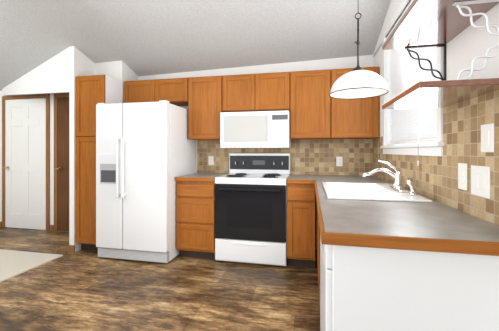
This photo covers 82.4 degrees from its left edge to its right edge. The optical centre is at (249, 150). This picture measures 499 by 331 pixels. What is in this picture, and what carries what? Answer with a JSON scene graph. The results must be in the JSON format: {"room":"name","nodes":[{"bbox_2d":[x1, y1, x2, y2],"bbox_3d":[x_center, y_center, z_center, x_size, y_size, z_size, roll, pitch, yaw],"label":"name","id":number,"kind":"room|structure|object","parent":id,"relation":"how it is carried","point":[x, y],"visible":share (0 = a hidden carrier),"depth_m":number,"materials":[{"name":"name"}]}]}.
{"room":"kitchen","nodes":[
{"label":"kitchen","id":0,"kind":"room"},
{"bbox_2d":[0,249,62,281],"bbox_3d":[-4.559,1.194,0.845,3.730,0.012,5.740,0,0,12],"label":"floor","id":1,"kind":"structure","parent":0,"point":[13,263],"depth_m":3.06,"materials":[{"name":"beige carpet"}]},
{"bbox_2d":[0,91,68,231],"bbox_3d":[-3.744,0.080,4.566,3.765,2.240,0.200,0,0,12],"label":"wall","id":2,"kind":"structure","parent":0,"point":[51,158],"depth_m":4.31,"materials":[{"name":"paint"}]},
{"bbox_2d":[2,94,49,230],"bbox_3d":[-3.460,0.170,4.351,0.890,2.060,0.098,0,0,12],"label":"door","id":3,"kind":"structure","parent":2,"relation":"in","point":[26,161],"depth_m":4.38,"materials":[{"name":"white wood"}]},
{"bbox_2d":[0,222,74,252],"bbox_3d":[-3.835,1.157,4.109,3.777,0.085,0.732,0,0,12],"label":"baseboard","id":4,"kind":"structure","parent":2,"relation":"attached to","point":[71,248],"depth_m":3.37,"materials":[{"name":"brown wood"}]},
{"bbox_2d":[54,93,68,230],"bbox_3d":[-2.485,0.170,4.142,0.935,2.060,0.098,0,0,12],"label":"door","id":5,"kind":"structure","parent":2,"relation":"in","point":[61,161],"depth_m":4.25,"materials":[{"name":"brown wood"}]},
{"bbox_2d":[2,47,68,94],"bbox_3d":[-2.990,-0.984,3.921,2.014,0.569,0.020,0,0,32],"label":"wall","id":6,"kind":"structure","parent":0,"point":[51,75],"depth_m":3.68,"materials":[{"name":"paint"}]},
{"bbox_2d":[69,46,94,251],"bbox_3d":[-2.031,-0.035,3.729,0.065,2.470,0.720,0,0,12],"label":"wall","id":7,"kind":"structure","parent":0,"point":[81,64],"depth_m":3.38,"materials":[{"name":"paint"}]},
{"bbox_2d":[95,61,137,102],"bbox_3d":[-1.752,0.012,3.919,0.400,2.376,0.550,0,0,12],"label":"wall","id":8,"kind":"structure","parent":0,"point":[122,71],"depth_m":3.65,"materials":[{"name":"paint"}]},
{"bbox_2d":[0,227,319,330],"bbox_3d":[-2.803,1.230,0.928,7.530,0.060,7.040,0,0,12],"label":"floor","id":9,"kind":"structure","parent":0,"point":[85,290],"depth_m":2.38,"materials":[{"name":"wood"}]},
{"bbox_2d":[76,75,121,250],"bbox_3d":[-1.840,0.155,3.492,0.399,2.090,0.314,0,0,12],"label":"pantry cabinet","id":10,"kind":"object","parent":9,"relation":"on","point":[92,91],"visible":0.56,"depth_m":3.36,"materials":[{"name":"brown wood"}]},
{"bbox_2d":[96,100,195,262],"bbox_3d":[-1.207,0.334,3.416,0.852,1.732,0.825,0,0,12],"label":"refrigerator","id":11,"kind":"object","parent":9,"relation":"on","point":[145,154],"visible":1,"depth_m":3.06,"materials":[{"name":"white metal"}]},
{"bbox_2d":[176,181,215,258],"bbox_3d":[-0.532,0.764,3.410,0.446,0.872,0.622,0,0,12],"label":"base cabinet","id":12,"kind":"object","parent":9,"relation":"on","point":[195,219],"visible":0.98,"depth_m":3.11,"materials":[{"name":"brown wood"}]},
{"bbox_2d":[175,173,228,181],"bbox_3d":[-0.533,0.306,3.400,0.452,0.042,0.642,0,0,12],"label":"countertop","id":13,"kind":"structure","parent":12,"relation":"on","point":[209,177],"depth_m":3.13,"materials":[{"name":"laminate"}]},
{"bbox_2d":[215,153,289,265],"bbox_3d":[0.061,0.614,3.255,0.760,1.172,0.666,0,0,12],"label":"range","id":14,"kind":"object","parent":9,"relation":"on","point":[250,207],"visible":1,"depth_m":2.98,"materials":[{"name":"white metal"}]},
{"bbox_2d":[287,183,314,267],"bbox_3d":[0.583,0.764,3.171,0.286,0.872,0.622,0,0,12],"label":"base cabinet","id":15,"kind":"object","parent":9,"relation":"on","point":[300,225],"visible":0.98,"depth_m":2.88,"materials":[{"name":"brown wood"}]},
{"bbox_2d":[287,174,314,183],"bbox_3d":[0.574,0.306,3.160,0.270,0.041,0.647,0,0,12],"label":"countertop","id":16,"kind":"structure","parent":15,"relation":"on","point":[293,178],"depth_m":2.96,"materials":[{"name":"laminate"}]},
{"bbox_2d":[317,210,319,300],"bbox_3d":[0.865,0.764,2.213,0.640,0.872,1.170,0,0,12],"label":"base cabinet","id":17,"kind":"object","parent":9,"relation":"on","point":[318,247],"visible":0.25,"depth_m":1.70,"materials":[{"name":"brown wood"}]},
{"bbox_2d":[311,175,498,255],"bbox_3d":[0.840,0.306,2.152,0.667,0.041,2.507,0,0,12],"label":"countertop","id":18,"kind":"structure","parent":17,"relation":"on","point":[435,226],"depth_m":1.09,"materials":[{"name":"laminate"}]},
{"bbox_2d":[322,182,432,202],"bbox_3d":[0.828,0.373,2.047,0.560,0.200,0.850,0,0,12],"label":"sink","id":19,"kind":"object","parent":18,"relation":"in","point":[362,191],"visible":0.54,"depth_m":2.03,"materials":[{"name":"white ceramic"}]},
{"bbox_2d":[362,159,416,195],"bbox_3d":[0.930,0.166,1.955,0.274,0.212,0.397,0,0,12],"label":"faucet","id":20,"kind":"object","parent":18,"relation":"on","point":[397,183],"visible":1,"depth_m":1.99,"materials":[{"name":"silver metal"}]},
{"bbox_2d":[320,236,331,330],"bbox_3d":[0.663,0.766,1.329,0.640,0.868,0.634,0,0,12],"label":"dishwasher","id":21,"kind":"object","parent":9,"relation":"on","point":[325,287],"visible":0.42,"depth_m":1.09,"materials":[{"name":"white"}]},
{"bbox_2d":[332,245,498,330],"bbox_3d":[0.611,0.764,0.982,0.624,0.872,0.060,0,0,12],"label":"end panel","id":22,"kind":"object","parent":9,"relation":"on","point":[378,289],"depth_m":0.96,"materials":[{"name":"white"}]},
{"bbox_2d":[0,0,390,90],"bbox_3d":[-2.778,-2.098,0.923,7.580,2.565,7.040,0,0,12],"label":"ceiling","id":23,"kind":"structure","parent":0,"point":[145,37],"depth_m":3.07,"materials":[{"name":"white paint"}]},
{"bbox_2d":[329,13,388,98],"bbox_3d":[0.865,-0.963,2.269,0.446,1.020,0.446,0,0,12],"label":"pendant light","id":24,"kind":"object","parent":23,"relation":"hanging from","point":[358,82],"visible":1,"depth_m":2.18,"materials":[{"name":"white glass"}]},
{"bbox_2d":[138,55,372,249],"bbox_3d":[0.027,0.024,3.717,3.165,2.353,0.200,0,0,12],"label":"wall","id":25,"kind":"structure","parent":0,"point":[344,62],"depth_m":3.53,"materials":[{"name":"paint"}]},
{"bbox_2d":[124,78,187,105],"bbox_3d":[-1.135,-0.745,3.689,0.873,0.290,0.338,0,0,12],"label":"upper cabinet","id":26,"kind":"object","parent":25,"relation":"attached to","point":[173,91],"visible":0.75,"depth_m":3.52,"materials":[{"name":"brown wood"}]},
{"bbox_2d":[188,76,222,139],"bbox_3d":[-0.497,-0.515,3.552,0.424,0.750,0.338,0,0,12],"label":"upper cabinet","id":27,"kind":"object","parent":25,"relation":"attached to","point":[204,102],"visible":0.94,"depth_m":3.40,"materials":[{"name":"brown wood"}]},
{"bbox_2d":[222,72,289,111],"bbox_3d":[0.099,-0.677,3.424,0.788,0.425,0.338,0,0,12],"label":"upper cabinet","id":28,"kind":"object","parent":25,"relation":"attached to","point":[256,92],"visible":1,"depth_m":3.26,"materials":[{"name":"brown wood"}]},
{"bbox_2d":[220,110,290,147],"bbox_3d":[0.088,-0.239,3.371,0.782,0.406,0.439,0,0,12],"label":"microwave","id":29,"kind":"object","parent":28,"relation":"attached to","point":[261,129],"visible":1,"depth_m":3.18,"materials":[{"name":"white"}]},
{"bbox_2d":[197,139,372,175],"bbox_3d":[0.372,0.077,3.539,2.168,0.445,0.004,0,0,12],"label":"tile","id":30,"kind":"structure","parent":25,"relation":"attached to","point":[313,156],"depth_m":3.45,"materials":[{"name":"beige tile"}]},
{"bbox_2d":[208,156,213,164],"bbox_3d":[-0.502,0.124,3.719,0.072,0.116,0.009,0,0,12],"label":"electrical outlet","id":31,"kind":"object","parent":30,"relation":"attached to","point":[210,160],"visible":1,"depth_m":3.72,"materials":[{"name":"white plastic"}]},
{"bbox_2d":[336,157,342,165],"bbox_3d":[1.068,0.124,3.382,0.072,0.116,0.009,0,0,12],"label":"electrical outlet","id":32,"kind":"object","parent":30,"relation":"attached to","point":[339,161],"visible":1,"depth_m":3.38,"materials":[{"name":"white plastic"}]},
{"bbox_2d":[290,69,330,139],"bbox_3d":[0.701,-0.515,3.295,0.436,0.750,0.338,0,0,12],"label":"upper cabinet","id":33,"kind":"object","parent":25,"relation":"attached to","point":[310,107],"visible":1,"depth_m":3.14,"materials":[{"name":"brown wood"}]},
{"bbox_2d":[330,66,378,138],"bbox_3d":[1.157,-0.515,3.198,0.487,0.750,0.338,0,0,12],"label":"upper cabinet","id":34,"kind":"object","parent":25,"relation":"attached to","point":[354,118],"visible":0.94,"depth_m":3.04,"materials":[{"name":"brown wood"}]},
{"bbox_2d":[373,0,498,148],"bbox_3d":[0.831,-1.023,0.200,0.120,4.445,6.740,0,0,12],"label":"wall","id":35,"kind":"structure","parent":0,"point":[466,46],"depth_m":1.32,"materials":[{"name":"paint"}]},
{"bbox_2d":[380,0,443,155],"bbox_3d":[1.235,-0.565,2.169,0.155,1.190,1.300,0,0,12],"label":"window","id":36,"kind":"structure","parent":35,"relation":"in","point":[428,148],"depth_m":2.16,"materials":[{"name":"white"}]},
{"bbox_2d":[389,47,435,165],"bbox_3d":[1.195,-0.495,2.178,0.101,1.181,1.128,0,0,12],"label":"window blinds","id":37,"kind":"object","parent":36,"relation":"attached to","point":[407,72],"visible":0.54,"depth_m":2.17,"materials":[{"name":"white"}]},
{"bbox_2d":[404,45,445,80],"bbox_3d":[0.955,-0.469,1.552,0.200,0.200,0.018,0,0,12],"label":"shelf bracket","id":38,"kind":"object","parent":35,"relation":"attached to","point":[419,59],"visible":0.98,"depth_m":1.54,"materials":[{"name":"grey metal"}]},
{"bbox_2d":[373,90,498,225],"bbox_3d":[1.084,0.032,1.678,0.004,0.536,3.336,0,0,12],"label":"tile","id":39,"kind":"structure","parent":35,"relation":"attached to","point":[435,178],"depth_m":1.40,"materials":[{"name":"beige tile"}]},
{"bbox_2d":[458,163,467,190],"bbox_3d":[1.006,0.120,1.346,0.009,0.125,0.078,0,0,12],"label":"switch plate","id":40,"kind":"object","parent":39,"relation":"attached to","point":[462,176],"visible":1,"depth_m":1.33,"materials":[{"name":"white plastic"}]},
{"bbox_2d":[471,165,490,198],"bbox_3d":[0.976,0.128,1.207,0.009,0.130,0.135,0,0,12],"label":"switch plate","id":41,"kind":"object","parent":39,"relation":"attached to","point":[480,181],"visible":1,"depth_m":1.19,"materials":[{"name":"white plastic"}]},
{"bbox_2d":[481,123,494,151],"bbox_3d":[0.965,-0.052,1.158,0.009,0.115,0.085,0,0,12],"label":"outlet","id":42,"kind":"object","parent":39,"relation":"attached to","point":[487,137],"visible":1,"depth_m":1.15,"materials":[{"name":"white plastic"}]},
{"bbox_2d":[382,78,498,108],"bbox_3d":[0.844,-0.247,1.303,0.314,0.024,0.562,0,0,12],"label":"shelf","id":43,"kind":"object","parent":35,"relation":"attached to","point":[434,94],"visible":1,"depth_m":1.17,"materials":[{"name":"brown wood"}]},
{"bbox_2d":[382,0,498,49],"bbox_3d":[0.844,-0.582,1.303,0.314,0.024,0.562,0,0,12],"label":"shelf","id":44,"kind":"object","parent":35,"relation":"attached to","point":[430,22],"visible":0.79,"depth_m":1.27,"materials":[{"name":"brown wood"}]},
{"bbox_2d":[452,0,498,35],"bbox_3d":[0.870,-0.494,1.082,0.170,0.150,0.018,0,0,12],"label":"shelf bracket","id":45,"kind":"object","parent":35,"relation":"attached to","point":[459,5],"visible":0.98,"depth_m":1.08,"materials":[{"name":"silver metal"}]},
{"bbox_2d":[456,45,498,79],"bbox_3d":[0.870,-0.335,1.082,0.170,0.150,0.018,0,0,12],"label":"shelf bracket","id":46,"kind":"object","parent":35,"relation":"attached to","point":[485,56],"visible":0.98,"depth_m":1.08,"materials":[{"name":"silver metal"}]}
]}

